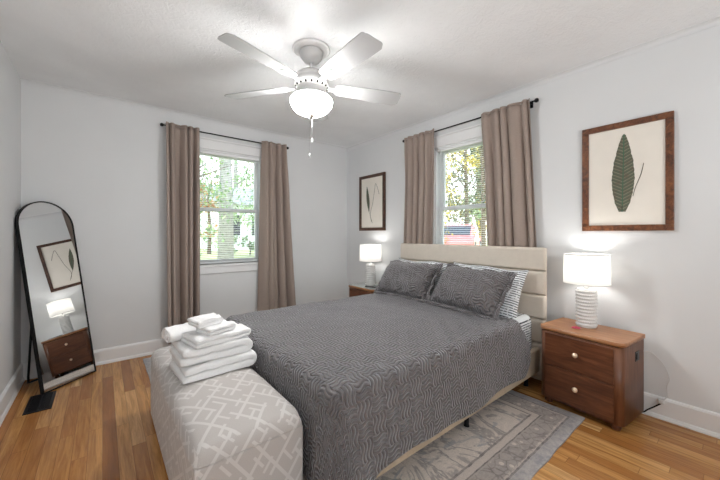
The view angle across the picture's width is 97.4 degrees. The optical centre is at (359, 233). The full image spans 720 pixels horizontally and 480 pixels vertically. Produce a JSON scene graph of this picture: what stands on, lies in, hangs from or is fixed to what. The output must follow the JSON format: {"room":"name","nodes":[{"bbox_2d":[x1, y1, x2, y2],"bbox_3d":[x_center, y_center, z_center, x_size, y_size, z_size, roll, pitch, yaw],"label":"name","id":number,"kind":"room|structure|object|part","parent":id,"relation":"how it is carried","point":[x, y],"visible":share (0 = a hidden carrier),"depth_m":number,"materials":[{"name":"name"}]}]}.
{"room":"bedroom","nodes":[
{"label":"bedroom","id":0,"kind":"room"},
{"bbox_2d":[0,41,20,394],"bbox_3d":[-1.348,-0.035,0.737,0.130,2.440,4.604,0,0,-39],"label":"wall","id":1,"kind":"structure","parent":0,"point":[10,82],"depth_m":2.23,"materials":[{"name":"paint"}]},
{"bbox_2d":[0,363,24,425],"bbox_3d":[-1.328,1.116,0.836,0.026,0.138,4.474,0,0,-39],"label":"baseboard","id":2,"kind":"structure","parent":1,"relation":"attached to","point":[11,390],"depth_m":2.21,"materials":[{"name":"paint"}]},
{"bbox_2d":[21,84,346,362],"bbox_3d":[-1.510,-0.035,3.656,3.565,2.440,0.130,0,0,-39],"label":"wall","id":3,"kind":"structure","parent":0,"point":[101,162],"depth_m":3.03,"materials":[{"name":"paint"}]},
{"bbox_2d":[22,338,171,379],"bbox_3d":[-1.461,1.116,3.596,3.305,0.138,0.026,0,0,-39],"label":"baseboard","id":4,"kind":"structure","parent":3,"relation":"attached to","point":[145,348],"depth_m":2.96,"materials":[{"name":"paint"}]},
{"bbox_2d":[20,78,346,150],"bbox_3d":[-1.459,-1.238,3.594,3.305,0.034,0.032,0,0,-39],"label":"trim","id":5,"kind":"structure","parent":3,"relation":"attached to","point":[23,81],"depth_m":3.15,"materials":[{"name":"paint"}]},
{"bbox_2d":[160,123,288,149],"bbox_3d":[-1.450,-1.075,3.571,1.386,0.055,0.078,0,0,-39],"label":"curtain rod","id":6,"kind":"object","parent":3,"relation":"attached to","point":[161,124],"visible":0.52,"depth_m":3.51,"materials":[{"name":"black metal"}]},
{"bbox_2d":[166,121,199,344],"bbox_3d":[-1.804,-0.010,3.218,0.308,2.190,0.109,0,0,-39],"label":"curtain","id":7,"kind":"object","parent":6,"relation":"hanging from","point":[182,141],"visible":0.91,"depth_m":3.21,"materials":[{"name":"beige fabric"}]},
{"bbox_2d":[257,141,295,310],"bbox_3d":[-1.002,-0.010,3.867,0.506,2.190,0.119,0,0,-39],"label":"curtain","id":8,"kind":"object","parent":6,"relation":"hanging from","point":[276,283],"visible":0.86,"depth_m":3.84,"materials":[{"name":"beige fabric"}]},
{"bbox_2d":[200,136,260,274],"bbox_3d":[-1.506,-0.304,3.640,0.910,1.478,0.160,0,0,-39],"label":"window","id":9,"kind":"structure","parent":3,"relation":"in","point":[215,145],"depth_m":3.65,"materials":[{"name":"paint"}]},
{"bbox_3d":[-1.544,-0.583,3.686,0.690,0.655,0.028,0,0,-39],"label":"sash","id":10,"kind":"part","parent":9,"relation":"part of","materials":[{"name":"paint"}]},
{"bbox_3d":[-1.484,0.349,3.613,0.910,0.028,0.090,0,0,-39],"label":"sill","id":11,"kind":"part","parent":9,"relation":"part of","materials":[{"name":"paint"}]},
{"bbox_3d":[-1.525,0.013,3.663,0.690,0.615,0.028,0,0,-39],"label":"sash","id":12,"kind":"part","parent":9,"relation":"part of","materials":[{"name":"paint"}]},
{"bbox_2d":[200,150,258,263],"bbox_3d":[-1.491,-0.293,3.621,0.680,1.232,0.050,0,0,-39],"label":"window blind","id":13,"kind":"object","parent":9,"relation":"attached to","point":[216,154],"visible":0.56,"depth_m":3.60,"materials":[{"name":"white plastic"}]},
{"bbox_3d":[-1.494,0.316,3.625,0.680,0.014,0.024,0,0,-39],"label":"rail","id":14,"kind":"part","parent":13,"relation":"part of","materials":[{"name":"white plastic"}]},
{"bbox_3d":[-1.465,-0.354,3.590,0.890,1.378,0.030,0,0,-39],"label":"casing","id":15,"kind":"part","parent":9,"relation":"part of","materials":[{"name":"paint"}]},
{"bbox_2d":[0,0,719,147],"bbox_3d":[-0.092,-1.295,1.875,3.655,0.080,4.724,0,0,-39],"label":"ceiling","id":16,"kind":"structure","parent":0,"point":[441,56],"depth_m":2.09,"materials":[{"name":"white paint"}]},
{"bbox_2d":[217,32,400,158],"bbox_3d":[-0.295,-0.874,2.110,1.280,0.763,1.233,0,0,-39],"label":"ceiling fan","id":17,"kind":"object","parent":16,"relation":"hanging from","point":[311,100],"visible":1,"depth_m":2.05,"materials":[{"name":"white metal"}]},
{"bbox_3d":[-0.729,-1.007,2.261,0.501,0.036,0.144,0,0,16],"label":"blade","id":18,"kind":"part","parent":17,"relation":"part of","materials":[{"name":"grey wood"}]},
{"bbox_3d":[-0.562,-1.007,1.802,0.144,0.036,0.501,0,0,34],"label":"blade","id":19,"kind":"part","parent":17,"relation":"part of","materials":[{"name":"grey wood"}]},
{"bbox_3d":[-0.330,-0.723,2.060,0.002,0.405,0.002,0,0,-39],"label":"pull chain","id":20,"kind":"part","parent":17,"relation":"part of","materials":[{"name":"silver metal"}]},
{"bbox_3d":[-0.330,-0.863,2.147,0.284,0.110,0.284,0,0,-39],"label":"lamp shade","id":21,"kind":"part","parent":17,"relation":"part of","materials":[{"name":"white glass"}]},
{"bbox_3d":[-0.344,-1.007,2.562,0.144,0.036,0.501,0,0,-2],"label":"blade","id":22,"kind":"part","parent":17,"relation":"part of","materials":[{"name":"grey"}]},
{"bbox_3d":[-0.076,-1.007,1.817,0.146,0.036,0.502,0,0,-39],"label":"blade","id":23,"kind":"part","parent":17,"relation":"part of","materials":[{"name":"grey wood"}]},
{"bbox_3d":[0.061,-1.007,2.289,0.501,0.036,0.144,0,0,-20],"label":"blade","id":24,"kind":"part","parent":17,"relation":"part of","materials":[{"name":"grey wood"}]},
{"bbox_2d":[0,355,719,479],"bbox_3d":[-0.092,1.215,1.875,3.655,0.060,4.724,0,0,-39],"label":"floor","id":25,"kind":"structure","parent":0,"point":[99,425],"depth_m":1.80,"materials":[{"name":"brown wood"}]},
{"bbox_2d":[22,391,55,415],"bbox_3d":[-2.244,1.182,2.220,0.138,0.006,0.307,0,0,-39],"label":"floor vent","id":26,"kind":"object","parent":25,"relation":"in","point":[36,403],"visible":1,"depth_m":2.20,"materials":[{"name":"black metal"}]},
{"bbox_2d":[26,392,52,412],"bbox_3d":[-2.244,1.182,2.220,0.106,0.004,0.275,0,0,-39],"label":"grille","id":27,"kind":"object","parent":26,"relation":"attached to","point":[36,403],"depth_m":2.20,"materials":[{"name":"black metal"}]},
{"bbox_2d":[14,201,95,394],"bbox_3d":[-2.447,0.461,2.544,0.302,1.450,0.402,0,0,9],"label":"floor mirror","id":28,"kind":"object","parent":25,"relation":"on","point":[60,335],"visible":1,"depth_m":2.51,"materials":[{"name":"black metal"}]},
{"bbox_3d":[-2.552,0.664,2.560,0.090,1.022,0.195,0,0,9],"label":"easel leg","id":29,"kind":"part","parent":28,"relation":"part of","materials":[{"name":"black metal"}]},
{"bbox_2d":[349,285,373,296],"bbox_3d":[0.119,0.915,3.921,0.392,0.540,0.492,0,0,-39],"label":"nightstand","id":30,"kind":"object","parent":25,"relation":"on","point":[353,290],"visible":0.17,"depth_m":3.84,"materials":[{"name":"brown wood"}]},
{"bbox_3d":[0.002,0.792,3.825,0.027,0.214,0.396,0,0,-39],"label":"drawer","id":31,"kind":"part","parent":30,"relation":"part of","materials":[{"name":"brown wood"}]},
{"bbox_2d":[349,282,378,289],"bbox_3d":[0.132,0.641,3.931,0.355,0.006,0.486,0,0,-39],"label":"glass","id":32,"kind":"object","parent":30,"relation":"on","point":[361,285],"visible":0.46,"depth_m":3.92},
{"bbox_2d":[360,244,380,285],"bbox_3d":[0.132,0.385,3.956,0.276,0.505,0.276,0,0,9],"label":"table lamp","id":33,"kind":"object","parent":32,"relation":"on","point":[370,253],"visible":1,"depth_m":3.87,"materials":[{"name":"white fabric"}]},
{"bbox_3d":[0.132,0.237,3.956,0.274,0.202,0.274,0,0,-39],"label":"lamp shade","id":34,"kind":"part","parent":33,"relation":"part of","materials":[{"name":"white fabric"}]},
{"bbox_2d":[143,357,584,479],"bbox_3d":[-0.302,1.181,2.501,2.105,0.008,2.947,0,0,-39],"label":"area rug","id":35,"kind":"object","parent":25,"relation":"on","point":[515,435],"visible":0.12,"depth_m":1.76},
{"bbox_2d":[150,346,302,479],"bbox_3d":[-0.791,0.946,1.674,0.423,0.459,1.265,0,0,-39],"label":"storage bench","id":36,"kind":"object","parent":35,"relation":"on","point":[232,425],"visible":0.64,"depth_m":1.28,"materials":[{"name":"fabric"}]},
{"bbox_2d":[169,349,256,383],"bbox_3d":[-0.792,0.673,1.716,0.374,0.085,0.291,0,0,-43],"label":"towel","id":37,"kind":"object","parent":36,"relation":"on","point":[207,369],"visible":0.46,"depth_m":1.60,"materials":[{"name":"white fabric"}]},
{"bbox_2d":[170,336,252,366],"bbox_3d":[-0.802,0.594,1.714,0.357,0.087,0.282,0,0,-41],"label":"towel","id":38,"kind":"object","parent":37,"relation":"on","point":[185,355],"visible":0.65,"depth_m":1.60,"materials":[{"name":"white fabric"}]},
{"bbox_2d":[161,322,195,342],"bbox_3d":[-0.942,0.521,1.718,0.130,0.076,0.220,0,0,37],"label":"towel","id":39,"kind":"object","parent":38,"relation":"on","point":[173,333],"visible":0.59,"depth_m":1.64,"materials":[{"name":"white fabric"}]},
{"bbox_2d":[181,321,250,348],"bbox_3d":[-0.768,0.530,1.697,0.210,0.055,0.295,0,0,41],"label":"towel","id":40,"kind":"object","parent":38,"relation":"on","point":[195,340],"visible":0.73,"depth_m":1.62,"materials":[{"name":"white fabric"}]},
{"bbox_2d":[196,320,235,335],"bbox_3d":[-0.759,0.486,1.667,0.137,0.047,0.154,0,0,33],"label":"towel","id":41,"kind":"object","parent":40,"relation":"on","point":[225,326],"visible":0.88,"depth_m":1.62,"materials":[{"name":"white fabric"}]},
{"bbox_2d":[187,313,223,327],"bbox_3d":[-0.810,0.451,1.665,0.125,0.042,0.138,0,0,37],"label":"towel","id":42,"kind":"object","parent":41,"relation":"on","point":[204,320],"visible":1,"depth_m":1.64,"materials":[{"name":"white fabric"}]},
{"bbox_2d":[375,243,546,478],"bbox_3d":[0.218,0.640,2.434,1.972,1.071,1.530,0,0,-39],"label":"bed","id":43,"kind":"object","parent":35,"relation":"on","point":[532,306],"visible":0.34,"depth_m":2.52,"materials":[{"name":"beige fabric"}]},
{"bbox_2d":[226,293,530,479],"bbox_3d":[0.064,0.836,2.294,1.804,0.460,1.627,0,0,-39],"label":"coverlet","id":44,"kind":"object","parent":43,"relation":"on","point":[369,379],"visible":0.88,"depth_m":1.65,"materials":[{"name":"grey fabric"}]},
{"bbox_2d":[374,260,442,302],"bbox_3d":[0.456,0.450,3.124,0.300,0.345,0.691,0,0,-40],"label":"pillow sham","id":45,"kind":"object","parent":44,"relation":"on","point":[407,280],"visible":0.99,"depth_m":2.97,"materials":[{"name":"grey fabric"}]},
{"bbox_2d":[425,263,517,320],"bbox_3d":[0.869,0.449,2.554,0.319,0.367,0.680,0,0,-34],"label":"pillow sham","id":46,"kind":"object","parent":44,"relation":"on","point":[479,293],"visible":0.99,"depth_m":2.40,"materials":[{"name":"grey fabric"}]},
{"bbox_2d":[398,258,446,295],"bbox_3d":[0.574,0.471,3.227,0.240,0.405,0.696,0,0,-41],"label":"pillow","id":47,"kind":"object","parent":43,"relation":"on","point":[444,265],"visible":0.07,"depth_m":3.06,"materials":[{"name":"fabric"}]},
{"bbox_3d":[0.646,0.978,1.868,1.920,0.185,0.038,0,0,-39],"label":"rail","id":48,"kind":"part","parent":43,"relation":"part of","materials":[{"name":"beige fabric"}]},
{"bbox_3d":[0.653,1.118,1.938,0.034,0.116,0.034,0,0,-39],"label":"leg","id":49,"kind":"part","parent":43,"relation":"part of","materials":[{"name":"black metal"}]},
{"bbox_3d":[0.957,0.196,3.036,0.047,0.182,1.530,0,0,-39],"label":"panel","id":50,"kind":"part","parent":43,"relation":"part of","materials":[{"name":"beige fabric"}]},
{"bbox_3d":[0.957,0.383,3.036,0.047,0.184,1.530,0,0,-39],"label":"panel","id":51,"kind":"part","parent":43,"relation":"part of","materials":[{"name":"beige fabric"}]},
{"bbox_3d":[0.975,0.632,3.050,0.020,1.045,1.520,0,0,-39],"label":"headboard","id":52,"kind":"part","parent":43,"relation":"part of","materials":[{"name":"beige fabric"}]},
{"bbox_2d":[453,262,528,317],"bbox_3d":[1.022,0.473,2.676,0.244,0.422,0.692,0,0,-35],"label":"pillow","id":53,"kind":"object","parent":43,"relation":"on","point":[509,308],"visible":0.21,"depth_m":2.44,"materials":[{"name":"fabric"}]},
{"bbox_3d":[0.203,0.797,2.422,1.892,0.335,1.370,0,0,-39],"label":"mattress","id":54,"kind":"part","parent":43,"relation":"part of","materials":[{"name":"fabric"}]},
{"bbox_3d":[0.957,0.570,3.036,0.047,0.184,1.530,0,0,-39],"label":"panel","id":55,"kind":"part","parent":43,"relation":"part of","materials":[{"name":"beige fabric"}]},
{"bbox_3d":[0.957,0.979,3.036,0.047,0.252,1.530,0,0,-39],"label":"panel","id":56,"kind":"part","parent":43,"relation":"part of","materials":[{"name":"beige fabric"}]},
{"bbox_3d":[0.957,0.758,3.036,0.047,0.184,1.530,0,0,-39],"label":"panel","id":57,"kind":"part","parent":43,"relation":"part of","materials":[{"name":"beige fabric"}]},
{"bbox_2d":[541,317,644,430],"bbox_3d":[1.540,0.915,2.136,0.392,0.540,0.492,0,0,-33],"label":"nightstand","id":58,"kind":"object","parent":25,"relation":"on","point":[598,372],"visible":1,"depth_m":1.99,"materials":[{"name":"brown wood"}]},
{"bbox_3d":[1.413,0.792,2.054,0.027,0.214,0.396,0,0,-33],"label":"drawer","id":59,"kind":"part","parent":58,"relation":"part of","materials":[{"name":"brown wood"}]},
{"bbox_3d":[1.413,1.015,2.054,0.027,0.216,0.396,0,0,-33],"label":"drawer","id":60,"kind":"part","parent":58,"relation":"part of","materials":[{"name":"brown wood"}]},
{"bbox_2d":[563,253,610,327],"bbox_3d":[1.584,0.392,2.212,0.276,0.505,0.276,0,0,9],"label":"table lamp","id":61,"kind":"object","parent":58,"relation":"on","point":[580,269],"visible":1,"depth_m":2.15,"materials":[{"name":"white fabric"}]},
{"bbox_3d":[1.584,0.243,2.212,0.274,0.202,0.274,0,0,-39],"label":"lamp shade","id":62,"kind":"part","parent":61,"relation":"part of","materials":[{"name":"white fabric"}]},
{"bbox_3d":[1.584,0.344,2.212,0.276,0.007,0.276,0,0,-39],"label":"shade trim","id":63,"kind":"part","parent":61,"relation":"part of","materials":[{"name":"white fabric"}]},
{"bbox_3d":[1.584,0.142,2.212,0.268,0.007,0.268,0,0,-39],"label":"shade trim","id":64,"kind":"part","parent":61,"relation":"part of","materials":[{"name":"white fabric"}]},
{"bbox_2d":[643,351,669,411],"bbox_3d":[1.847,0.965,2.031,0.212,0.432,0.100,0,0,41],"label":"power cord","id":65,"kind":"object","parent":58,"relation":"attached to","point":[660,401],"visible":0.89,"depth_m":2.01,"materials":[{"name":"grey plastic"}]},
{"bbox_2d":[347,25,719,412],"bbox_3d":[1.316,-0.035,2.905,0.130,2.440,4.604,0,0,-39],"label":"wall","id":66,"kind":"structure","parent":0,"point":[665,286],"depth_m":2.10,"materials":[{"name":"paint"}]},
{"bbox_2d":[359,172,385,230],"bbox_3d":[0.158,-0.417,4.203,0.024,0.744,0.510,0,0,-39],"label":"framed picture","id":67,"kind":"object","parent":66,"relation":"attached to","point":[372,188],"visible":1,"depth_m":4.19,"materials":[{"name":"beige paper"}]},
{"bbox_2d":[433,123,485,243],"bbox_3d":[1.066,-0.304,3.189,0.160,1.478,0.870,0,0,-39],"label":"window","id":68,"kind":"structure","parent":66,"relation":"in","point":[474,132],"depth_m":3.41,"materials":[{"name":"paint"}]},
{"bbox_2d":[437,139,486,245],"bbox_3d":[1.047,-0.293,3.173,0.050,1.232,0.640,0,0,-39],"label":"window blind","id":69,"kind":"object","parent":68,"relation":"attached to","point":[478,141],"visible":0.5,"depth_m":3.21,"materials":[{"name":"white plastic"}]},
{"bbox_3d":[0.918,-0.291,3.316,0.002,1.208,0.002,0,0,42],"label":"ladder cord","id":70,"kind":"part","parent":69,"relation":"part of","materials":[{"name":"white fabric"}]},
{"bbox_3d":[1.161,-0.291,3.018,0.002,1.208,0.002,0,0,42],"label":"ladder cord","id":71,"kind":"part","parent":69,"relation":"part of","materials":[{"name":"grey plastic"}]},
{"bbox_3d":[1.089,0.013,3.207,0.028,0.615,0.650,0,0,-39],"label":"sash","id":72,"kind":"part","parent":68,"relation":"part of","materials":[{"name":"paint"}]},
{"bbox_3d":[1.112,-0.583,3.226,0.028,0.655,0.650,0,0,-39],"label":"sash","id":73,"kind":"part","parent":68,"relation":"part of","materials":[{"name":"paint"}]},
{"bbox_2d":[402,98,538,142],"bbox_3d":[0.989,-1.083,3.152,0.066,0.055,1.496,0,0,-39],"label":"curtain rod","id":74,"kind":"object","parent":66,"relation":"attached to","point":[536,100],"visible":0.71,"depth_m":3.02,"materials":[{"name":"black metal"}]},
{"bbox_2d":[404,128,433,243],"bbox_3d":[0.647,-0.023,3.540,0.082,2.176,0.507,0,0,-39],"label":"curtain","id":75,"kind":"object","parent":74,"relation":"hanging from","point":[418,148],"visible":0.58,"depth_m":3.49,"materials":[{"name":"beige fabric"}]},
{"bbox_2d":[481,98,536,246],"bbox_3d":[1.300,-0.023,2.734,0.080,2.176,0.532,0,0,-39],"label":"curtain","id":76,"kind":"object","parent":74,"relation":"hanging from","point":[506,132],"visible":0.6,"depth_m":2.73,"materials":[{"name":"beige fabric"}]},
{"bbox_2d":[347,16,719,150],"bbox_3d":[1.212,-1.238,2.905,0.032,0.034,4.474,0,0,-39],"label":"trim","id":77,"kind":"structure","parent":66,"relation":"attached to","point":[713,22],"depth_m":2.41,"materials":[{"name":"paint"}]},
{"bbox_2d":[582,110,674,230],"bbox_3d":[1.814,-0.397,2.168,0.024,0.750,0.488,0,0,-39],"label":"framed picture","id":78,"kind":"object","parent":66,"relation":"attached to","point":[628,167],"visible":1,"depth_m":2.14,"materials":[{"name":"white paper"}]},
{"bbox_2d":[642,392,719,438],"bbox_3d":[1.215,1.116,2.906,0.026,0.138,4.474,0,0,-39],"label":"baseboard","id":79,"kind":"structure","parent":66,"relation":"attached to","point":[704,421],"depth_m":1.94,"materials":[{"name":"paint"}]},
{"label":"outside","id":80,"kind":"structure","parent":0,"visible":0},
{"bbox_2d":[200,238,486,259],"bbox_3d":[-7.759,1.145,28.339,73.750,1.279,73.750,0,0,-39],"label":"ground","id":81,"kind":"structure","parent":80,"point":[205,256],"depth_m":15.11,"materials":[{"name":"white"}]},
{"bbox_2d":[200,175,218,253],"bbox_3d":[-7.429,-0.924,15.370,2.056,4.011,1.910,0,0,-39],"label":"tree","id":82,"kind":"object","parent":81,"relation":"on","point":[207,199],"visible":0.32,"depth_m":15.26,"materials":[{"name":"green plant"}]},
{"bbox_2d":[200,158,237,219],"bbox_3d":[-11.881,-3.471,21.174,5.370,8.954,6.264,0,0,21],"label":"tree","id":83,"kind":"object","parent":81,"relation":"on","point":[235,161],"visible":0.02,"depth_m":22.17,"materials":[{"name":"green plant"}]},
{"bbox_2d":[200,158,252,258],"bbox_3d":[-5.274,-2.795,11.404,4.596,8.103,3.530,0,0,16],"label":"tree","id":84,"kind":"object","parent":81,"relation":"on","point":[228,221],"visible":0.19,"depth_m":10.86,"materials":[{"name":"green plant"}]},
{"bbox_2d":[200,156,252,188],"bbox_3d":[-9.727,-4.051,23.680,9.108,10.094,6.443,0,0,-39],"label":"tree","id":85,"kind":"object","parent":81,"relation":"on","point":[204,166],"visible":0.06,"depth_m":24.32,"materials":[{"name":"green plant"}]},
{"bbox_2d":[200,185,253,250],"bbox_3d":[-7.326,-0.965,21.115,6.300,4.100,4.600,0,0,-39],"label":"house","id":86,"kind":"structure","parent":81,"relation":"on","point":[248,193],"depth_m":18.89,"materials":[{"name":"white"}]},
{"bbox_2d":[200,155,253,255],"bbox_3d":[-5.025,-2.032,8.835,4.029,6.922,3.883,0,0,2],"label":"tree","id":87,"kind":"object","parent":81,"relation":"on","point":[213,229],"visible":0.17,"depth_m":9.48,"materials":[{"name":"green plant"}]},
{"bbox_2d":[217,236,248,253],"bbox_3d":[-5.589,0.566,13.756,1.334,1.045,1.066,0,0,-39],"label":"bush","id":88,"kind":"object","parent":81,"relation":"on","point":[235,238],"visible":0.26,"depth_m":13.75,"materials":[{"name":"green plant"}]},
{"bbox_2d":[232,161,253,234],"bbox_3d":[-4.414,-2.684,13.888,4.077,7.550,4.576,0,0,-20],"label":"tree","id":89,"kind":"object","parent":81,"relation":"on","point":[244,183],"visible":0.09,"depth_m":13.70,"materials":[{"name":"green plant"}]},
{"bbox_2d":[234,236,253,254],"bbox_3d":[-5.312,0.557,14.698,1.664,1.064,0.994,0,0,-39],"label":"bush","id":90,"kind":"object","parent":81,"relation":"on","point":[245,238],"visible":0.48,"depth_m":14.68,"materials":[{"name":"green plant"}]},
{"bbox_2d":[444,148,472,224],"bbox_3d":[5.847,-3.500,23.342,6.709,9.083,6.627,0,0,-39],"label":"tree","id":91,"kind":"object","parent":81,"relation":"on","point":[472,148],"visible":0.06,"depth_m":23.42,"materials":[{"name":"green plant"}]},
{"bbox_2d":[444,151,474,242],"bbox_3d":[2.665,-1.634,11.786,3.196,6.032,2.836,0,0,-39],"label":"tree","id":92,"kind":"object","parent":81,"relation":"on","point":[460,151],"visible":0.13,"depth_m":11.80,"materials":[{"name":"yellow plant"}]},
{"bbox_2d":[444,147,480,223],"bbox_3d":[6.065,-3.001,18.250,4.916,8.149,6.626,0,0,7],"label":"tree","id":93,"kind":"object","parent":81,"relation":"on","point":[465,215],"visible":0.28,"depth_m":17.97,"materials":[{"name":"green plant"}]},
{"bbox_2d":[444,224,480,245],"bbox_3d":[4.606,0.270,14.775,1.768,1.430,4.240,0,0,25],"label":"car","id":94,"kind":"object","parent":81,"relation":"on","point":[469,240],"visible":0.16,"depth_m":13.71,"materials":[{"name":"red paint"}]},
{"bbox_2d":[445,147,480,234],"bbox_3d":[10.096,-5.091,25.612,8.434,12.174,7.821,0,0,-19],"label":"tree","id":95,"kind":"object","parent":81,"relation":"on","point":[478,211],"visible":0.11,"depth_m":25.82,"materials":[{"name":"green plant"}]},
{"bbox_2d":[446,146,485,245],"bbox_3d":[3.407,-1.462,8.902,3.008,6.015,2.975,0,0,-39],"label":"tree","id":96,"kind":"object","parent":81,"relation":"on","point":[483,178],"visible":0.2,"depth_m":8.96,"materials":[{"name":"green plant"}]},
{"bbox_2d":[461,148,486,238],"bbox_3d":[5.018,-2.004,11.847,2.898,6.414,3.796,0,0,15],"label":"tree","id":97,"kind":"object","parent":81,"relation":"on","point":[477,148],"visible":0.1,"depth_m":11.50,"materials":[{"name":"green plant"}]}
]}

